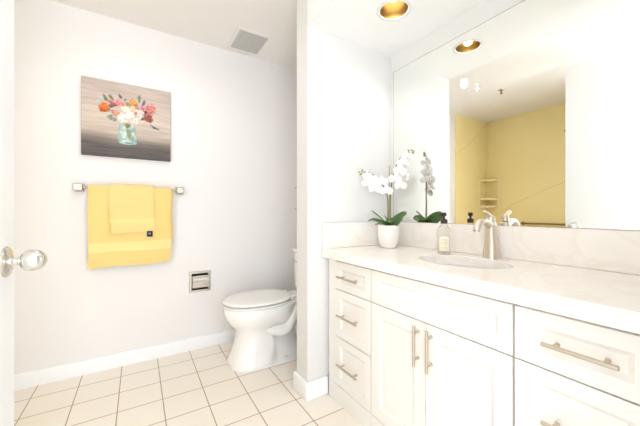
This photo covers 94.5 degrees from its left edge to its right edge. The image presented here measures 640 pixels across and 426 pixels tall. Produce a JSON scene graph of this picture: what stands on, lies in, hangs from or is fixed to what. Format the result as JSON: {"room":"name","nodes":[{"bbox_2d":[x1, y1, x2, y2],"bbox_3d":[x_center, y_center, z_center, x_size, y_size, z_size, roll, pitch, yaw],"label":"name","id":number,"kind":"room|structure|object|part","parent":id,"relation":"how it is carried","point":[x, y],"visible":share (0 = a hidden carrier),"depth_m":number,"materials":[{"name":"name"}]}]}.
{"room":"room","nodes":[
{"label":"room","id":0,"kind":"room"},
{"bbox_2d":[0,0,46,425],"bbox_3d":[-0.554,-0.114,0.400,0.114,2.382,0.962,0,0,-32],"label":"door","id":1,"kind":"structure","parent":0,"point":[29,260],"depth_m":0.75,"materials":[{"name":"white paint"}]},
{"bbox_3d":[-0.744,0.125,0.769,0.050,0.056,0.056,0,0,-32],"label":"knob","id":2,"kind":"part","parent":1,"relation":"part of","materials":[{"name":"silver metal"}]},
{"bbox_2d":[14,0,296,373],"bbox_3d":[-1.365,-0.135,2.190,3.270,2.440,0.120,0,0,-32],"label":"wall","id":3,"kind":"structure","parent":0,"point":[234,115],"depth_m":2.17,"materials":[{"name":"white paint"}]},
{"bbox_2d":[14,329,234,390],"bbox_3d":[-1.054,1.038,2.300,2.105,0.094,0.018,0,0,-32],"label":"baseboard","id":4,"kind":"structure","parent":3,"relation":"attached to","point":[37,377],"depth_m":2.06,"materials":[{"name":"white paint"}]},
{"bbox_2d":[81,76,170,161],"bbox_3d":[-1.358,-0.641,2.102,0.528,0.516,0.035,0,0,-32],"label":"picture","id":5,"kind":"object","parent":3,"relation":"attached to","point":[119,120],"visible":1,"depth_m":2.07},
{"bbox_2d":[73,183,183,194],"bbox_3d":[-1.324,-0.162,2.096,0.657,0.054,0.082,0,0,-32],"label":"towel bar","id":6,"kind":"object","parent":3,"relation":"attached to","point":[77,187],"visible":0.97,"depth_m":1.97,"materials":[{"name":"silver metal"}]},
{"bbox_3d":[-1.600,-0.162,1.969,0.054,0.054,0.008,0,0,-32],"label":"wall plate","id":7,"kind":"part","parent":6,"relation":"part of","materials":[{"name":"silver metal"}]},
{"bbox_2d":[87,185,172,268],"bbox_3d":[-1.311,0.097,2.075,0.506,0.555,0.044,0,0,-32],"label":"bath towel","id":8,"kind":"object","parent":6,"relation":"hanging from","point":[105,249],"visible":0.66,"depth_m":2.03,"materials":[{"name":"yellow fabric"}]},
{"bbox_2d":[109,184,154,236],"bbox_3d":[-1.311,-0.009,2.074,0.266,0.368,0.073,0,0,-32],"label":"hand towel","id":9,"kind":"object","parent":8,"relation":"on","point":[131,206],"visible":1,"depth_m":2.05,"materials":[{"name":"yellow fabric"}]},
{"bbox_2d":[189,270,210,292],"bbox_3d":[-0.962,0.553,2.370,0.161,0.163,0.110,0,0,-32],"label":"paper holder","id":10,"kind":"object","parent":3,"relation":"attached to","point":[199,281],"visible":1,"depth_m":2.35,"materials":[{"name":"silver metal"}]},
{"bbox_2d":[191,274,208,288],"bbox_3d":[-0.961,0.554,2.368,0.119,0.105,0.105,0,0,-32],"label":"hood","id":11,"kind":"object","parent":10,"relation":"attached to","point":[198,281],"depth_m":2.34,"materials":[{"name":"silver metal"}]},
{"bbox_2d":[50,0,296,69],"bbox_3d":[-0.547,-1.395,0.861,3.270,0.080,3.240,0,0,-32],"label":"ceiling","id":12,"kind":"structure","parent":0,"point":[214,23],"depth_m":2.07,"materials":[{"name":"white paint"}]},
{"bbox_2d":[227,27,271,55],"bbox_3d":[-0.567,-1.352,2.365,0.268,0.006,0.316,0,0,-32],"label":"ceiling vent","id":13,"kind":"object","parent":12,"relation":"in","point":[243,40],"visible":1,"depth_m":2.35,"materials":[{"name":"white paint"}]},
{"bbox_2d":[14,341,361,425],"bbox_3d":[-0.547,1.115,0.861,3.270,0.060,3.240,0,0,-32],"label":"floor","id":14,"kind":"structure","parent":0,"point":[198,387],"depth_m":1.72,"materials":[{"name":"tile"}]},
{"bbox_2d":[222,248,296,372],"bbox_3d":[-0.322,0.699,2.285,0.834,0.772,0.430,0,0,-32],"label":"toilet","id":15,"kind":"object","parent":14,"relation":"on","point":[264,321],"visible":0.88,"depth_m":2.08,"materials":[{"name":"white ceramic"}]},
{"bbox_3d":[-0.467,0.659,2.196,0.493,0.012,0.382,0,0,-32],"label":"seat","id":16,"kind":"part","parent":15,"relation":"part of","materials":[{"name":"white plastic"}]},
{"bbox_3d":[-0.464,0.633,2.197,0.500,0.022,0.384,0,0,-32],"label":"lid","id":17,"kind":"part","parent":15,"relation":"part of","materials":[{"name":"white plastic"}]},
{"bbox_3d":[-0.417,0.876,2.227,0.606,0.418,0.382,0,0,-32],"label":"bowl","id":18,"kind":"part","parent":15,"relation":"part of","materials":[{"name":"white ceramic"}]},
{"bbox_3d":[-0.056,0.505,2.449,0.190,0.311,0.410,0,0,-32],"label":"tank","id":19,"kind":"part","parent":15,"relation":"part of","materials":[{"name":"white ceramic"}]},
{"bbox_2d":[329,259,373,425],"bbox_3d":[0.359,0.677,1.731,0.567,0.816,0.376,0,0,-32],"label":"base cabinet","id":20,"kind":"object","parent":14,"relation":"on","point":[350,302],"visible":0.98,"depth_m":1.58,"materials":[{"name":"white paint"}]},
{"bbox_3d":[0.135,0.358,1.565,0.012,0.012,0.172,0,0,-32],"label":"handle","id":21,"kind":"part","parent":20,"relation":"part of","materials":[{"name":"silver metal"}]},
{"bbox_3d":[0.135,0.845,1.565,0.012,0.012,0.172,0,0,-32],"label":"handle","id":22,"kind":"part","parent":20,"relation":"part of","materials":[{"name":"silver metal"}]},
{"bbox_3d":[0.135,0.573,1.565,0.012,0.012,0.172,0,0,-32],"label":"handle","id":23,"kind":"part","parent":20,"relation":"part of","materials":[{"name":"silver metal"}]},
{"bbox_3d":[0.176,0.845,1.575,0.020,0.272,0.298,0,0,-32],"label":"drawer","id":24,"kind":"part","parent":20,"relation":"part of","materials":[{"name":"white paint"}]},
{"bbox_3d":[0.176,0.573,1.575,0.020,0.265,0.298,0,0,-32],"label":"drawer","id":25,"kind":"part","parent":20,"relation":"part of","materials":[{"name":"white paint"}]},
{"bbox_3d":[0.176,0.358,1.575,0.020,0.155,0.298,0,0,-32],"label":"drawer","id":26,"kind":"part","parent":20,"relation":"part of","materials":[{"name":"white paint"}]},
{"bbox_2d":[371,270,516,425],"bbox_3d":[0.626,0.677,1.296,0.567,0.816,0.640,0,0,-32],"label":"base cabinet","id":27,"kind":"object","parent":14,"relation":"on","point":[441,355],"visible":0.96,"depth_m":1.12,"materials":[{"name":"white paint"}]},
{"bbox_3d":[0.340,0.711,1.309,0.020,0.541,0.314,0,0,-32],"label":"door","id":28,"kind":"part","parent":27,"relation":"part of","materials":[{"name":"white paint"}]},
{"bbox_3d":[0.372,0.535,1.179,0.012,0.161,0.012,0,0,-32],"label":"handle","id":29,"kind":"part","parent":27,"relation":"part of","materials":[{"name":"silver metal"}]},
{"bbox_3d":[0.405,0.535,1.126,0.012,0.161,0.012,0,0,-32],"label":"handle","id":30,"kind":"part","parent":27,"relation":"part of","materials":[{"name":"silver metal"}]},
{"bbox_3d":[0.507,0.711,1.037,0.020,0.541,0.318,0,0,-32],"label":"door","id":31,"kind":"part","parent":27,"relation":"part of","materials":[{"name":"white paint"}]},
{"bbox_2d":[322,222,639,333],"bbox_3d":[0.621,0.167,1.307,0.566,0.201,1.406,0,0,-32],"label":"countertop","id":32,"kind":"structure","parent":27,"relation":"on","point":[589,275],"depth_m":1.14,"materials":[{"name":"stone"}]},
{"bbox_2d":[358,150,414,247],"bbox_3d":[0.413,-0.083,1.840,0.324,0.603,0.166,0,0,27],"label":"potted orchid","id":33,"kind":"object","parent":32,"relation":"on","point":[388,233],"visible":1,"depth_m":1.80,"materials":[{"name":"white plant"}]},
{"bbox_3d":[0.293,-0.233,1.843,0.066,0.052,0.015,0,0,10],"label":"flower","id":34,"kind":"part","parent":33,"relation":"part of","materials":[{"name":"white plant"}]},
{"bbox_3d":[0.291,-0.184,1.830,0.070,0.057,0.014,0,0,2],"label":"flower","id":35,"kind":"part","parent":33,"relation":"part of","materials":[{"name":"white plant"}]},
{"bbox_3d":[0.318,-0.209,1.835,0.077,0.064,0.014,0,0,6],"label":"flower","id":36,"kind":"part","parent":33,"relation":"part of","materials":[{"name":"white plant"}]},
{"bbox_3d":[0.336,-0.150,1.819,0.077,0.063,0.014,0,0,22],"label":"flower","id":37,"kind":"part","parent":33,"relation":"part of","materials":[{"name":"white plant"}]},
{"bbox_3d":[0.339,-0.085,1.840,0.172,0.336,0.011,0,0,9],"label":"stem","id":38,"kind":"part","parent":33,"relation":"part of","materials":[{"name":"yellow"}]},
{"bbox_3d":[0.376,-0.191,1.800,0.079,0.063,0.017,0,0,14],"label":"flower","id":39,"kind":"part","parent":33,"relation":"part of","materials":[{"name":"white plant"}]},
{"bbox_3d":[0.403,-0.138,1.802,0.081,0.065,0.015,0,0,22],"label":"flower","id":40,"kind":"part","parent":33,"relation":"part of","materials":[{"name":"white plant"}]},
{"bbox_3d":[0.423,0.150,1.828,0.132,0.138,0.132,0,0,-32],"label":"pot","id":41,"kind":"part","parent":33,"relation":"part of","materials":[{"name":"white ceramic"}]},
{"bbox_3d":[0.455,-0.206,1.796,0.050,0.069,0.067,0,0,-32],"label":"flower","id":42,"kind":"part","parent":33,"relation":"part of","materials":[{"name":"white plant"}]},
{"bbox_3d":[0.484,-0.256,1.797,0.081,0.069,0.015,0,0,25],"label":"flower","id":43,"kind":"part","parent":33,"relation":"part of","materials":[{"name":"white plant"}]},
{"bbox_3d":[0.496,-0.143,1.821,0.137,0.452,0.016,0,0,3],"label":"stem","id":44,"kind":"part","parent":33,"relation":"part of","materials":[{"name":"yellow"}]},
{"bbox_3d":[0.484,-0.167,1.781,0.075,0.060,0.015,0,0,4],"label":"flower","id":45,"kind":"part","parent":33,"relation":"part of","materials":[{"name":"white plant"}]},
{"bbox_3d":[0.504,-0.307,1.801,0.079,0.064,0.018,0,0,-1],"label":"flower","id":46,"kind":"part","parent":33,"relation":"part of","materials":[{"name":"white plant"}]},
{"bbox_3d":[0.522,-0.221,1.791,0.014,0.064,0.077,0,0,-9],"label":"flower","id":47,"kind":"part","parent":33,"relation":"part of","materials":[{"name":"white plant"}]},
{"bbox_3d":[0.530,-0.346,1.796,0.070,0.058,0.013,0,0,1],"label":"flower","id":48,"kind":"part","parent":33,"relation":"part of","materials":[{"name":"white plant"}]},
{"bbox_2d":[437,212,450,253],"bbox_3d":[0.653,0.111,1.560,0.069,0.216,0.068,0,0,-32],"label":"soap dispenser","id":49,"kind":"object","parent":32,"relation":"on","point":[443,232],"visible":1,"depth_m":1.53,"materials":[{"name":"clear glass"}]},
{"bbox_2d":[441,264,483,268],"bbox_3d":[0.635,0.346,1.324,0.341,0.157,0.440,0,0,-32],"label":"undermount sink","id":50,"kind":"object","parent":32,"relation":"in","point":[441,264],"visible":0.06,"depth_m":1.48,"materials":[{"name":"white ceramic"}]},
{"bbox_2d":[473,210,500,258],"bbox_3d":[0.773,0.105,1.382,0.172,0.228,0.069,0,0,-32],"label":"faucet","id":51,"kind":"object","parent":32,"relation":"on","point":[491,248],"visible":1,"depth_m":1.38,"materials":[{"name":"silver metal"}]},
{"bbox_3d":[0.759,0.060,1.374,0.141,0.063,0.042,0,0,-32],"label":"spout","id":52,"kind":"part","parent":51,"relation":"part of","materials":[{"name":"silver metal"}]},
{"bbox_3d":[0.793,0.015,1.395,0.065,0.048,0.026,0,0,-32],"label":"lever","id":53,"kind":"part","parent":51,"relation":"part of","materials":[{"name":"silver metal"}]},
{"bbox_3d":[0.812,0.031,1.406,0.037,0.028,0.037,0,0,-32],"label":"lever","id":54,"kind":"part","parent":51,"relation":"part of","materials":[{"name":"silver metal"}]},
{"bbox_2d":[515,305,639,425],"bbox_3d":[0.891,0.677,0.865,0.567,0.816,0.369,0,0,-32],"label":"base cabinet","id":55,"kind":"object","parent":14,"relation":"on","point":[569,371],"visible":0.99,"depth_m":0.77,"materials":[{"name":"white paint"}]},
{"bbox_3d":[0.642,0.573,0.741,0.012,0.012,0.154,0,0,-32],"label":"handle","id":56,"kind":"part","parent":55,"relation":"part of","materials":[{"name":"silver metal"}]},
{"bbox_3d":[0.671,0.573,0.770,0.020,0.265,0.295,0,0,-32],"label":"drawer","id":57,"kind":"part","parent":55,"relation":"part of","materials":[{"name":"white paint"}]},
{"bbox_3d":[0.642,0.358,0.741,0.012,0.012,0.154,0,0,-32],"label":"handle","id":58,"kind":"part","parent":55,"relation":"part of","materials":[{"name":"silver metal"}]},
{"bbox_2d":[297,0,390,391],"bbox_3d":[0.227,-0.135,1.974,0.785,2.440,0.135,0,0,-32],"label":"wall","id":59,"kind":"structure","parent":0,"point":[344,87],"depth_m":1.79,"materials":[{"name":"white paint"}]},
{"bbox_2d":[293,370,327,401],"bbox_3d":[0.108,1.033,1.901,0.543,0.104,0.171,0,0,-32],"label":"baseboard","id":60,"kind":"structure","parent":59,"relation":"attached to","point":[316,388],"depth_m":1.73,"materials":[{"name":"white paint"}]},
{"bbox_2d":[308,0,484,56],"bbox_3d":[0.584,-1.099,1.278,0.665,0.050,1.425,0,0,-32],"label":"ceiling","id":61,"kind":"structure","parent":0,"point":[357,22],"depth_m":1.68,"materials":[{"name":"white paint"}]},
{"bbox_2d":[376,0,411,20],"bbox_3d":[0.393,-1.137,1.575,0.184,0.134,0.184,0,0,-32],"label":"recessed light","id":62,"kind":"object","parent":61,"relation":"in","point":[389,10],"visible":0.98,"depth_m":1.63,"materials":[{"name":"gold metal"}]},
{"bbox_2d":[391,0,639,230],"bbox_3d":[0.919,-0.135,1.484,0.120,2.440,1.425,0,0,-32],"label":"wall","id":63,"kind":"structure","parent":0,"point":[486,10],"depth_m":1.70,"materials":[{"name":"white paint"}]},
{"bbox_2d":[394,0,639,229],"bbox_3d":[0.869,-0.448,1.442,0.006,1.026,1.385,0,0,-32],"label":"wall mirror","id":64,"kind":"object","parent":63,"relation":"attached to","point":[530,115],"visible":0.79,"depth_m":1.32,"materials":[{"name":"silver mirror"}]},
{"bbox_2d":[397,222,639,274],"bbox_3d":[0.854,0.142,1.451,0.019,0.152,1.406,0,0,-32],"label":"backsplash","id":65,"kind":"structure","parent":63,"relation":"attached to","point":[597,249],"depth_m":1.25,"materials":[{"name":"stone"}]}
]}

